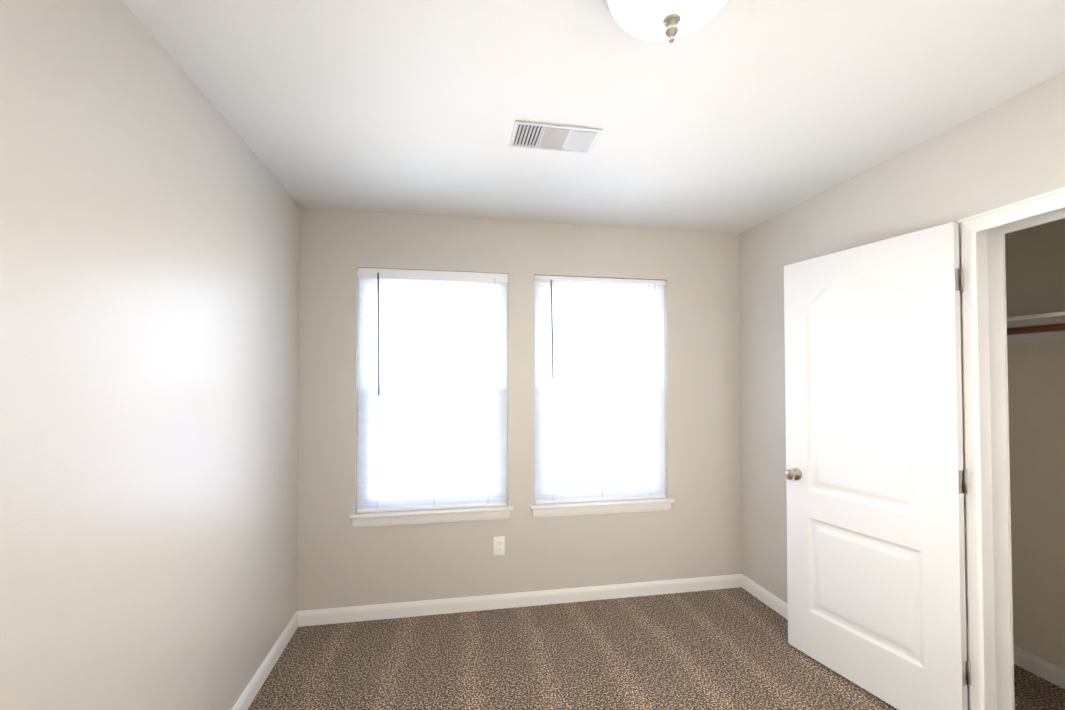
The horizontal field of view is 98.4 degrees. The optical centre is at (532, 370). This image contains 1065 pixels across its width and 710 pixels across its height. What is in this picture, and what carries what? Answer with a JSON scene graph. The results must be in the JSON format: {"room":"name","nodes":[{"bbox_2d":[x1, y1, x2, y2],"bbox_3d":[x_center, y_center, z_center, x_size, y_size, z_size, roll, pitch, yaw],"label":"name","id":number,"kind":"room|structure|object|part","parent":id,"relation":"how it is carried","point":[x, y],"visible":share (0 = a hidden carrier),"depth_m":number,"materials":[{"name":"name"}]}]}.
{"room":"empty bedroom","nodes":[
{"label":"empty bedroom","id":0,"kind":"room"},
{"bbox_2d":[0,0,299,709],"bbox_3d":[-1.138,0.227,1.103,0.115,2.440,3.184,0,-1,-10],"label":"wall","id":1,"kind":"structure","parent":0,"point":[149,288],"depth_m":1.28,"materials":[{"name":"grey paint"}]},
{"bbox_2d":[232,611,297,709],"bbox_3d":[-1.085,1.406,1.148,0.013,0.085,3.069,0,-1,-10],"label":"baseboard","id":2,"kind":"structure","parent":1,"relation":"attached to","point":[251,691],"depth_m":2.19,"materials":[{"name":"white wood"}]},
{"bbox_2d":[296,207,741,610],"bbox_3d":[0.029,0.264,2.992,3.087,2.440,0.115,0,-1,-10],"label":"wall","id":3,"kind":"structure","parent":0,"point":[695,531],"depth_m":2.91,"materials":[{"name":"grey paint"}]},
{"bbox_2d":[349,504,512,518],"bbox_3d":[-0.605,0.866,2.819,0.971,0.020,0.085,0,-1,-10],"label":"stool","id":4,"kind":"object","parent":3,"relation":"attached to","point":[427,512],"visible":0.86,"depth_m":2.78,"materials":[{"name":"white wood"}]},
{"bbox_2d":[352,511,510,527],"bbox_3d":[-0.601,0.904,2.798,0.939,0.057,0.016,0,-1,-10],"label":"apron","id":5,"kind":"object","parent":3,"relation":"attached to","point":[423,519],"visible":0.87,"depth_m":2.79,"materials":[{"name":"white wood"}]},
{"bbox_2d":[357,277,506,509],"bbox_3d":[-0.617,0.120,2.904,0.915,1.475,0.058,0,-1,-10],"label":"window","id":6,"kind":"structure","parent":3,"relation":"in","point":[506,383],"depth_m":2.92,"materials":[{"name":"white plastic"}]},
{"bbox_2d":[357,268,507,512],"bbox_3d":[-0.605,0.118,2.837,0.909,1.470,0.051,0,-1,-10],"label":"window blind","id":7,"kind":"object","parent":6,"relation":"attached to","point":[432,398],"visible":0.92,"depth_m":2.85,"materials":[{"name":"white plastic"}]},
{"bbox_2d":[493,536,504,554],"bbox_3d":[-0.209,1.097,2.870,0.070,0.115,0.007,0,-1,-10],"label":"electrical outlet","id":8,"kind":"object","parent":3,"relation":"attached to","point":[498,545],"visible":1,"depth_m":2.87,"materials":[{"name":"white plastic"}]},
{"bbox_2d":[297,574,741,626],"bbox_3d":[0.041,1.440,2.905,2.857,0.085,0.013,0,-1,-10],"label":"baseboard","id":9,"kind":"structure","parent":3,"relation":"attached to","point":[416,608],"depth_m":2.87,"materials":[{"name":"white wood"}]},
{"bbox_2d":[534,280,663,502],"bbox_3d":[0.447,0.124,3.097,0.915,1.475,0.058,0,-1,-10],"label":"window","id":10,"kind":"structure","parent":3,"relation":"in","point":[571,283],"depth_m":3.05,"materials":[{"name":"white plastic"}]},
{"bbox_2d":[534,275,665,503],"bbox_3d":[0.459,0.123,3.031,0.903,1.469,0.051,0,-1,-10],"label":"window blind","id":11,"kind":"object","parent":10,"relation":"attached to","point":[599,392],"visible":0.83,"depth_m":3.04,"materials":[{"name":"white plastic"}]},
{"bbox_2d":[533,503,670,517],"bbox_3d":[0.464,0.908,2.991,0.939,0.057,0.016,0,-1,-10],"label":"window sill","id":12,"kind":"structure","parent":3,"relation":"attached to","point":[558,512],"depth_m":2.98,"materials":[{"name":"white wood"}]},
{"bbox_2d":[530,498,674,509],"bbox_3d":[0.460,0.870,3.012,0.971,0.020,0.085,0,-1,-10],"label":"window sill","id":13,"kind":"structure","parent":3,"relation":"attached to","point":[597,503],"depth_m":2.99,"materials":[{"name":"white wood"}]},
{"bbox_2d":[123,0,1064,233],"bbox_3d":[0.706,-1.035,1.522,3.883,0.100,3.299,0,-1,-10],"label":"ceiling","id":14,"kind":"structure","parent":0,"point":[735,116],"depth_m":1.62,"materials":[{"name":"white paint"}]},
{"bbox_2d":[509,120,602,153],"bbox_3d":[0.090,-0.972,1.928,0.358,0.010,0.198,0,-1,-10],"label":"ceiling vent","id":15,"kind":"object","parent":14,"relation":"in","point":[547,136],"visible":1,"depth_m":1.91,"materials":[{"name":"white metal"}]},
{"bbox_2d":[602,0,726,42],"bbox_3d":[0.330,-0.884,1.090,0.352,0.219,0.352,0,-1,-10],"label":"flush-mount light","id":16,"kind":"object","parent":14,"relation":"attached to","point":[670,21],"visible":1,"depth_m":1.09,"materials":[{"name":"white glass"}]},
{"bbox_2d":[248,587,1064,709],"bbox_3d":[0.706,1.504,1.472,3.883,0.100,3.299,0,-1,-10],"label":"floor","id":17,"kind":"structure","parent":0,"point":[726,649],"depth_m":2.30,"materials":[{"name":"carpet"}]},
{"bbox_2d":[739,72,1064,603],"bbox_3d":[1.786,0.237,1.635,0.115,2.440,3.184,0,-1,-10],"label":"wall","id":18,"kind":"structure","parent":0,"point":[1010,151],"depth_m":2.34,"materials":[{"name":"grey paint"}]},
{"bbox_2d":[742,574,787,619],"bbox_3d":[1.560,1.432,2.499,0.013,0.085,1.356,0,-1,-10],"label":"baseboard","id":19,"kind":"structure","parent":18,"relation":"attached to","point":[769,599],"depth_m":2.91,"materials":[{"name":"white wood"}]},
{"bbox_2d":[784,222,967,709],"bbox_3d":[1.524,0.441,2.135,0.159,2.030,0.755,0,-1,-22],"label":"closet door","id":20,"kind":"structure","parent":18,"relation":"in","point":[876,593],"depth_m":2.04,"materials":[{"name":"white wood"}]},
{"bbox_3d":[1.406,0.546,2.428,0.159,0.065,0.065,0,-1,-22],"label":"knob","id":21,"kind":"part","parent":20,"relation":"part of","materials":[{"name":"silver metal"}]},
{"bbox_2d":[955,267,970,685],"bbox_3d":[1.673,0.406,1.784,0.040,1.623,0.011,0,-1,-22],"label":"closet door hinges","id":22,"kind":"object","parent":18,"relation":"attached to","point":[966,665],"visible":1,"depth_m":1.78,"materials":[{"name":"silver metal"}]},
{"bbox_2d":[958,187,1064,709],"bbox_3d":[1.823,0.424,1.427,0.115,2.059,0.798,0,-1,-10],"label":"door frame","id":23,"kind":"structure","parent":18,"relation":"attached to","point":[987,480],"depth_m":1.80,"materials":[{"name":"white wood"}]},
{"bbox_2d":[1005,218,1064,668],"bbox_3d":[2.255,0.237,1.601,0.796,2.440,2.300,0,-1,-10],"label":"wall","id":24,"kind":"structure","parent":0,"point":[1035,268],"depth_m":2.22,"materials":[{"name":"beige paint"}]},
{"bbox_2d":[1007,311,1064,343],"bbox_3d":[2.399,-0.198,1.635,0.305,0.101,2.100,0,-1,-10],"label":"closet shelf","id":25,"kind":"object","parent":24,"relation":"attached to","point":[1047,327],"depth_m":2.10,"materials":[{"name":"white wood"}]},
{"bbox_3d":[2.278,-0.188,1.613,0.033,0.033,2.062,0,-1,-10],"label":"rod","id":26,"kind":"part","parent":25,"relation":"part of","materials":[{"name":"brown wood"}]},
{"bbox_2d":[1013,645,1064,688],"bbox_3d":[2.542,1.415,1.630,0.013,0.085,2.100,0,-1,-10],"label":"baseboard","id":27,"kind":"structure","parent":24,"relation":"attached to","point":[1041,668],"depth_m":2.20,"materials":[{"name":"white wood"}]}
]}

